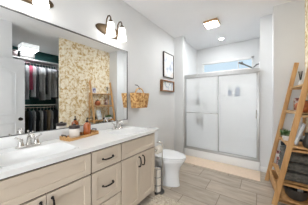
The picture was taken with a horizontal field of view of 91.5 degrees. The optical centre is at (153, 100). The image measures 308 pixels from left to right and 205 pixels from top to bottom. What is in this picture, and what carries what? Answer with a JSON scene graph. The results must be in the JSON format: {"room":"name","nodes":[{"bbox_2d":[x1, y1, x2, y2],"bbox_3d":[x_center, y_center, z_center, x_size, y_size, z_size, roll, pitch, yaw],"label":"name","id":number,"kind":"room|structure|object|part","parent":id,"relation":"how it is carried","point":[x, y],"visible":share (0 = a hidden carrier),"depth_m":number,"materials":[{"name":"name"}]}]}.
{"room":"bathroom","nodes":[
{"label":"bathroom","id":0,"kind":"room"},
{"bbox_2d":[0,0,173,149],"bbox_3d":[-0.804,-0.110,1.873,0.100,2.780,4.325,0,0,35],"label":"wall","id":1,"kind":"structure","parent":0,"point":[145,43],"depth_m":2.47,"materials":[{"name":"paint"}]},
{"bbox_2d":[22,0,53,8],"bbox_3d":[-1.068,-0.971,1.254,0.185,0.273,0.470,0,0,35],"label":"vanity light","id":2,"kind":"object","parent":1,"relation":"attached to","point":[44,4],"visible":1,"depth_m":1.34,"materials":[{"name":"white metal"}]},
{"bbox_3d":[-0.987,-0.917,1.313,0.122,0.165,0.122,0,0,35],"label":"lamp shade","id":3,"kind":"part","parent":2,"relation":"part of","materials":[{"name":"white glass"}]},
{"bbox_2d":[0,5,127,137],"bbox_3d":[-0.875,-0.231,1.676,0.014,1.055,1.602,0,0,35],"label":"wall mirror","id":4,"kind":"object","parent":1,"relation":"attached to","point":[53,77],"visible":0.96,"depth_m":1.49,"materials":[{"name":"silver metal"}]},
{"bbox_2d":[0,120,127,148],"bbox_3d":[-0.873,0.343,1.671,0.018,0.090,1.596,0,0,35],"label":"backsplash","id":5,"kind":"structure","parent":1,"relation":"attached to","point":[5,142],"depth_m":1.45,"materials":[{"name":"white stone"}]},
{"bbox_2d":[95,15,125,41],"bbox_3d":[-0.524,-0.971,2.021,0.185,0.273,0.470,0,0,35],"label":"vanity light","id":6,"kind":"object","parent":1,"relation":"attached to","point":[109,30],"visible":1,"depth_m":1.97,"materials":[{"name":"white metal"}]},
{"bbox_3d":[-0.586,-0.940,2.065,0.033,0.148,0.470,0,0,35],"label":"plate","id":7,"kind":"part","parent":6,"relation":"part of","materials":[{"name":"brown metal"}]},
{"bbox_3d":[-0.553,-0.917,1.925,0.122,0.165,0.122,0,0,35],"label":"lamp shade","id":8,"kind":"part","parent":6,"relation":"part of","materials":[{"name":"white glass"}]},
{"bbox_3d":[-0.443,-0.917,2.080,0.122,0.165,0.122,0,0,35],"label":"lamp shade","id":9,"kind":"part","parent":6,"relation":"part of","materials":[{"name":"white glass"}]},
{"bbox_2d":[130,85,148,107],"bbox_3d":[-0.232,-0.070,2.427,0.195,0.381,0.356,0,0,35],"label":"hanging basket","id":10,"kind":"object","parent":1,"relation":"hanging from","point":[138,100],"visible":1,"depth_m":2.32,"materials":[{"name":"orange wicker"}]},
{"bbox_2d":[160,79,173,91],"bbox_3d":[0.301,-0.310,3.293,0.059,0.240,0.520,0,0,35],"label":"framed picture","id":11,"kind":"object","parent":1,"relation":"attached to","point":[165,85],"visible":1,"depth_m":3.24,"materials":[{"name":"brown wood"}]},
{"bbox_2d":[163,81,172,90],"bbox_3d":[0.292,-0.310,3.299,0.033,0.198,0.478,0,0,35],"label":"print","id":12,"kind":"object","parent":11,"relation":"attached to","point":[167,85],"depth_m":3.27},
{"bbox_2d":[163,51,173,78],"bbox_3d":[0.326,-0.770,3.349,0.034,0.540,0.440,0,0,35],"label":"framed picture","id":13,"kind":"object","parent":1,"relation":"attached to","point":[168,59],"visible":1,"depth_m":3.34},
{"bbox_2d":[174,36,184,153],"bbox_3d":[0.578,-0.110,3.627,0.326,2.780,0.135,0,0,35],"label":"wall","id":14,"kind":"structure","parent":0,"point":[179,42],"depth_m":3.54,"materials":[{"name":"paint"}]},
{"bbox_2d":[185,42,196,74],"bbox_3d":[0.879,-0.110,4.134,0.230,2.780,1.040,0,0,35],"label":"wall","id":15,"kind":"structure","parent":0,"point":[190,52],"depth_m":4.10,"materials":[{"name":"white paint"}]},
{"bbox_2d":[123,0,293,49],"bbox_3d":[1.203,-1.550,1.169,4.190,0.100,5.700,0,0,35],"label":"ceiling","id":16,"kind":"structure","parent":0,"point":[239,20],"depth_m":2.69,"materials":[{"name":"paint"}]},
{"bbox_2d":[203,18,219,28],"bbox_3d":[1.112,-1.474,2.889,0.250,0.051,0.250,0,0,35],"label":"ceiling light","id":17,"kind":"object","parent":16,"relation":"attached to","point":[211,23],"visible":1,"depth_m":2.83,"materials":[{"name":"white glass"}]},
{"bbox_2d":[204,21,218,28],"bbox_3d":[1.112,-1.462,2.889,0.220,0.026,0.220,0,0,35],"label":"diffuser","id":18,"kind":"object","parent":17,"relation":"attached to","point":[208,24],"depth_m":2.87,"materials":[{"name":"white glass"}]},
{"bbox_2d":[137,163,288,204],"bbox_3d":[1.203,1.330,1.169,4.190,0.100,5.700,0,0,35],"label":"floor","id":19,"kind":"structure","parent":0,"point":[199,185],"depth_m":2.15,"materials":[{"name":"beige tile"}]},
{"bbox_2d":[0,133,154,204],"bbox_3d":[-0.642,0.853,1.513,0.578,0.854,1.575,0,0,35],"label":"vanity cabinet","id":20,"kind":"object","parent":19,"relation":"on","point":[123,173],"visible":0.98,"depth_m":1.28,"materials":[{"name":"beige paint"}]},
{"bbox_3d":[-0.810,0.910,0.867,0.020,0.570,0.315,0,0,35],"label":"door","id":21,"kind":"part","parent":20,"relation":"part of","materials":[{"name":"beige paint"}]},
{"bbox_3d":[-0.625,0.910,1.127,0.020,0.570,0.315,0,0,35],"label":"door","id":22,"kind":"part","parent":20,"relation":"part of","materials":[{"name":"beige paint"}]},
{"bbox_2d":[0,120,155,178],"bbox_3d":[-0.655,0.406,1.518,0.552,0.215,1.598,0,0,35],"label":"countertop","id":23,"kind":"structure","parent":20,"relation":"on","point":[13,161],"depth_m":1.29,"materials":[{"name":"white stone"}]},
{"bbox_2d":[14,130,41,148],"bbox_3d":[-1.047,0.320,1.248,0.153,0.135,0.158,0,0,-15],"label":"sink faucet","id":24,"kind":"object","parent":23,"relation":"on","point":[30,135],"visible":1,"depth_m":1.24,"materials":[{"name":"silver metal"}]},
{"bbox_3d":[-1.088,0.333,1.211,0.042,0.085,0.061,0,0,35],"label":"handle","id":25,"kind":"part","parent":24,"relation":"part of","materials":[{"name":"silver metal"}]},
{"bbox_3d":[-1.052,0.378,1.261,0.060,0.018,0.176,0,0,35],"label":"plate","id":26,"kind":"part","parent":24,"relation":"part of","materials":[{"name":"silver metal"}]},
{"bbox_3d":[-1.014,0.320,1.234,0.137,0.114,0.042,0,0,35],"label":"spout","id":27,"kind":"part","parent":24,"relation":"part of","materials":[{"name":"silver metal"}]},
{"bbox_3d":[-1.016,0.333,1.312,0.042,0.085,0.061,0,0,35],"label":"handle","id":28,"kind":"part","parent":24,"relation":"part of","materials":[{"name":"silver metal"}]},
{"bbox_2d":[0,142,77,167],"bbox_3d":[-0.878,0.451,1.138,0.322,0.125,0.472,0,0,35],"label":"sink basin","id":29,"kind":"object","parent":23,"relation":"in","point":[11,158],"depth_m":1.21,"materials":[{"name":"white ceramic"}]},
{"bbox_2d":[59,128,98,141],"bbox_3d":[-0.781,0.359,1.596,0.150,0.058,0.384,0,0,25],"label":"wooden tray","id":30,"kind":"object","parent":23,"relation":"on","point":[93,132],"visible":0.84,"depth_m":1.50,"materials":[{"name":"brown wood"}]},
{"bbox_2d":[69,124,79,137],"bbox_3d":[-0.808,0.307,1.523,0.106,0.136,0.106,0,0,35],"label":"candle jar","id":31,"kind":"object","parent":30,"relation":"on","point":[74,130],"visible":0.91,"depth_m":1.48,"materials":[{"name":"white glass"}]},
{"bbox_3d":[-0.808,0.261,1.523,0.106,0.044,0.106,0,0,35],"label":"lid","id":32,"kind":"part","parent":31,"relation":"part of","materials":[{"name":"black metal"}]},
{"bbox_2d":[83,117,90,134],"bbox_3d":[-0.735,0.281,1.650,0.082,0.188,0.077,0,0,12],"label":"soap dispenser","id":33,"kind":"object","parent":30,"relation":"on","point":[86,126],"visible":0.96,"depth_m":1.62,"materials":[{"name":"orange glass"}]},
{"bbox_2d":[112,119,122,129],"bbox_3d":[-0.494,0.320,2.027,0.153,0.135,0.158,0,0,-15],"label":"sink faucet","id":34,"kind":"object","parent":23,"relation":"on","point":[118,125],"visible":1,"depth_m":2.02,"materials":[{"name":"silver metal"}]},
{"bbox_3d":[-0.461,0.320,2.013,0.137,0.114,0.042,0,0,35],"label":"spout","id":35,"kind":"part","parent":34,"relation":"part of","materials":[{"name":"silver metal"}]},
{"bbox_2d":[106,127,147,135],"bbox_3d":[-0.329,0.451,1.913,0.322,0.125,0.462,0,0,35],"label":"sink basin","id":36,"kind":"object","parent":23,"relation":"in","point":[126,131],"depth_m":2.05,"materials":[{"name":"white ceramic"}]},
{"bbox_3d":[-0.435,0.770,1.396,0.020,0.290,0.320,0,0,35],"label":"drawer","id":37,"kind":"part","parent":20,"relation":"part of","materials":[{"name":"beige paint"}]},
{"bbox_3d":[-0.435,0.527,1.396,0.020,0.170,0.320,0,0,35],"label":"drawer","id":38,"kind":"part","parent":20,"relation":"part of","materials":[{"name":"beige paint"}]},
{"bbox_3d":[-0.435,1.062,1.396,0.020,0.267,0.320,0,0,35],"label":"drawer","id":39,"kind":"part","parent":20,"relation":"part of","materials":[{"name":"beige paint"}]},
{"bbox_3d":[-0.250,0.910,1.656,0.020,0.570,0.294,0,0,35],"label":"door","id":40,"kind":"part","parent":20,"relation":"part of","materials":[{"name":"beige paint"}]},
{"bbox_3d":[-0.082,0.910,1.893,0.020,0.570,0.278,0,0,35],"label":"door","id":41,"kind":"part","parent":20,"relation":"part of","materials":[{"name":"beige paint"}]},
{"bbox_3d":[-0.211,0.853,2.163,0.528,0.854,0.016,0,0,35],"label":"panel","id":42,"kind":"part","parent":20,"relation":"part of","materials":[{"name":"beige paint"}]},
{"bbox_2d":[155,141,163,194],"bbox_3d":[0.061,0.929,2.108,0.170,0.703,0.171,0,0,35],"label":"toilet paper stand","id":43,"kind":"object","parent":19,"relation":"on","point":[161,192],"visible":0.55,"depth_m":2.10,"materials":[{"name":"silver metal"}]},
{"bbox_2d":[155,184,160,192],"bbox_3d":[0.044,1.215,2.106,0.104,0.100,0.104,0,0,35],"label":"toilet paper roll","id":44,"kind":"object","parent":43,"relation":"on","point":[158,186],"visible":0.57,"depth_m":2.06,"materials":[{"name":"white paper"}]},
{"bbox_2d":[155,178,160,184],"bbox_3d":[0.044,1.114,2.106,0.104,0.100,0.104,0,0,35],"label":"toilet paper roll","id":45,"kind":"object","parent":44,"relation":"on","point":[158,179],"visible":0.51,"depth_m":2.06,"materials":[{"name":"white paper"}]},
{"bbox_2d":[155,167,160,177],"bbox_3d":[0.044,1.013,2.106,0.104,0.100,0.104,0,0,35],"label":"toilet paper roll","id":46,"kind":"object","parent":45,"relation":"on","point":[156,168],"visible":0.69,"depth_m":2.06,"materials":[{"name":"white paper"}]},
{"bbox_2d":[155,145,162,153],"bbox_3d":[0.054,0.692,2.107,0.104,0.104,0.100,0,0,35],"label":"toilet paper roll","id":47,"kind":"object","parent":43,"relation":"on","point":[159,149],"visible":0.81,"depth_m":2.07,"materials":[{"name":"white paper"}]},
{"bbox_3d":[0.084,0.924,2.115,0.094,0.693,0.023,0,0,-27],"label":"post","id":48,"kind":"part","parent":43,"relation":"part of","materials":[{"name":"silver metal"}]},
{"bbox_2d":[147,194,183,204],"bbox_3d":[-0.037,1.261,1.283,0.713,0.038,1.358,0,0,35],"label":"shag rug","id":49,"kind":"object","parent":19,"relation":"on","point":[159,199],"visible":1,"depth_m":1.85,"materials":[{"name":"beige fabric"}]},
{"bbox_2d":[148,127,185,186],"bbox_3d":[0.136,0.889,2.417,0.789,0.782,0.416,0,0,35],"label":"toilet","id":50,"kind":"object","parent":19,"relation":"on","point":[173,160],"visible":0.35,"depth_m":2.23,"materials":[{"name":"white ceramic"}]},
{"bbox_3d":[-0.107,0.703,2.589,0.180,0.335,0.400,0,0,35],"label":"tank","id":51,"kind":"part","parent":50,"relation":"part of","materials":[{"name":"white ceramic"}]},
{"bbox_3d":[0.212,0.867,2.363,0.602,0.021,0.386,0,0,35],"label":"seat","id":52,"kind":"part","parent":50,"relation":"part of","materials":[{"name":"white ceramic"}]},
{"bbox_3d":[0.212,0.852,2.363,0.602,0.050,0.384,0,0,35],"label":"lid","id":53,"kind":"part","parent":50,"relation":"part of","materials":[{"name":"white ceramic"}]},
{"bbox_2d":[184,155,259,181],"bbox_3d":[1.193,1.273,2.927,1.440,0.014,0.405,0,0,35],"label":"bath mat","id":54,"kind":"object","parent":19,"relation":"on","point":[251,174],"visible":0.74,"depth_m":2.79,"materials":[{"name":"beige fabric"}]},
{"bbox_2d":[184,148,266,172],"bbox_3d":[1.655,1.198,3.537,1.728,0.165,1.115,0,0,35],"label":"shower base","id":55,"kind":"object","parent":19,"relation":"on","point":[248,164],"depth_m":3.00,"materials":[{"name":"white ceramic"}]},
{"bbox_2d":[184,68,259,161],"bbox_3d":[1.309,0.265,3.117,1.452,1.700,0.097,0,0,35],"label":"shower door","id":56,"kind":"structure","parent":55,"relation":"on","point":[222,109],"depth_m":3.06,"materials":[{"name":"glass"}]},
{"bbox_3d":[1.044,0.280,3.315,0.702,1.580,0.006,0,0,35],"label":"glass panel","id":57,"kind":"part","parent":56,"relation":"part of","materials":[{"name":"white glass"}]},
{"bbox_3d":[1.044,0.280,3.315,0.732,1.600,0.016,0,0,35],"label":"panel frame","id":58,"kind":"part","parent":56,"relation":"part of","materials":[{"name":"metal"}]},
{"bbox_3d":[1.319,-0.550,3.131,1.452,0.070,0.062,0,0,35],"label":"header rail","id":59,"kind":"part","parent":56,"relation":"part of","materials":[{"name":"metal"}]},
{"bbox_3d":[1.612,0.280,2.942,0.665,1.580,0.006,0,0,35],"label":"glass panel","id":60,"kind":"part","parent":56,"relation":"part of","materials":[{"name":"white glass"}]},
{"bbox_3d":[1.612,0.280,2.942,0.695,1.600,0.016,0,0,35],"label":"panel frame","id":61,"kind":"part","parent":56,"relation":"part of","materials":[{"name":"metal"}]},
{"bbox_3d":[1.620,0.250,3.639,1.552,1.940,0.990,0,0,35],"label":"shower surround","id":62,"kind":"object","parent":55,"relation":"on","visible":0},
{"bbox_2d":[238,62,258,68],"bbox_3d":[1.938,-0.717,3.064,0.377,0.183,0.120,0,0,35],"label":"shower fixture","id":63,"kind":"object","parent":62,"relation":"attached to","point":[241,63],"visible":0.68,"depth_m":3.07,"materials":[{"name":"silver metal"}]},
{"bbox_2d":[265,63,307,204],"bbox_3d":[1.789,0.363,2.020,0.470,1.834,0.665,0,0,35],"label":"ladder shelf","id":64,"kind":"object","parent":19,"relation":"on","point":[276,176],"visible":0.75,"depth_m":1.81,"materials":[{"name":"brown wood"}]},
{"bbox_3d":[1.946,0.363,2.298,0.403,1.834,0.030,0,0,35],"label":"rail","id":65,"kind":"part","parent":64,"relation":"part of","materials":[{"name":"brown wood"}]},
{"bbox_2d":[280,129,289,140],"bbox_3d":[1.892,0.488,2.154,0.173,0.142,0.314,0,0,35],"label":"potted plant","id":66,"kind":"object","parent":64,"relation":"on","point":[285,133],"visible":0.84,"depth_m":2.11,"materials":[{"name":"green plant"}]},
{"bbox_2d":[278,159,307,184],"bbox_3d":[1.833,0.922,1.961,0.291,0.115,0.511,0,0,35],"label":"folded towel","id":67,"kind":"object","parent":64,"relation":"on","point":[298,177],"visible":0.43,"depth_m":1.78,"materials":[{"name":"grey fabric"}]},
{"bbox_2d":[279,152,307,173],"bbox_3d":[1.837,0.808,1.958,0.279,0.110,0.491,0,0,35],"label":"folded towel","id":68,"kind":"object","parent":67,"relation":"on","point":[292,166],"visible":0.47,"depth_m":1.78,"materials":[{"name":"grey fabric"}]},
{"bbox_2d":[280,145,307,163],"bbox_3d":[1.842,0.703,1.955,0.269,0.100,0.471,0,0,35],"label":"folded towel","id":69,"kind":"object","parent":68,"relation":"on","point":[296,157],"visible":0.5,"depth_m":1.79,"materials":[{"name":"grey fabric"}]},
{"bbox_2d":[283,185,307,201],"bbox_3d":[1.762,1.145,1.865,0.244,0.130,0.244,0,0,35],"label":"round bowl","id":70,"kind":"object","parent":64,"relation":"on","point":[298,196],"visible":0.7,"depth_m":1.79,"materials":[{"name":"grey metal"}]},
{"bbox_2d":[294,123,305,144],"bbox_3d":[1.833,0.423,1.888,0.094,0.271,0.150,0,0,35],"label":"picture","id":71,"kind":"object","parent":64,"relation":"on","point":[302,127],"visible":0.91,"depth_m":1.87,"materials":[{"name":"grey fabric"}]},
{"bbox_2d":[298,71,302,84],"bbox_3d":[2.069,-0.306,2.118,0.052,0.210,0.052,0,0,35],"label":"reed diffuser","id":72,"kind":"object","parent":64,"relation":"on","point":[300,82],"visible":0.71,"depth_m":2.11,"materials":[{"name":"white ceramic"}]},
{"bbox_2d":[294,100,307,112],"bbox_3d":[1.838,0.061,1.847,0.164,0.176,0.164,0,0,35],"label":"round pot","id":73,"kind":"object","parent":64,"relation":"on","point":[305,109],"visible":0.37,"depth_m":1.79,"materials":[{"name":"orange ceramic"}]},
{"bbox_3d":[2.152,0.530,2.152,0.028,1.500,0.026,0,0,35],"label":"leg","id":74,"kind":"part","parent":64,"relation":"part of","materials":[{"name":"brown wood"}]},
{"bbox_2d":[302,133,307,148],"bbox_3d":[1.803,0.471,1.755,0.100,0.175,0.100,0,0,35],"label":"vase","id":75,"kind":"object","parent":64,"relation":"on","point":[305,140],"visible":1,"depth_m":1.75,"materials":[{"name":"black ceramic"}]},
{"bbox_2d":[197,38,259,73],"bbox_3d":[1.885,-0.110,4.119,1.890,2.780,0.100,0,0,35],"label":"wall","id":76,"kind":"structure","parent":0,"point":[247,48],"depth_m":3.96,"materials":[{"name":"paint"}]},
{"bbox_2d":[202,56,253,73],"bbox_3d":[1.946,-0.920,4.062,1.275,0.320,0.102,0,0,35],"label":"window","id":77,"kind":"structure","parent":76,"relation":"in","point":[250,57],"depth_m":3.98,"materials":[{"name":"white paint"}]},
{"bbox_2d":[260,0,304,169],"bbox_3d":[2.433,-0.110,2.909,0.618,2.780,1.440,0,0,35],"label":"wall","id":78,"kind":"structure","parent":0,"point":[282,32],"depth_m":2.36,"materials":[{"name":"paint"}]},
{"bbox_2d":[305,0,307,132],"bbox_3d":[1.820,-0.110,1.581,0.080,2.780,1.435,0,0,35],"label":"wall","id":79,"kind":"structure","parent":0,"point":[306,1],"depth_m":2.11,"materials":[{"name":"gold paper"}]}
]}

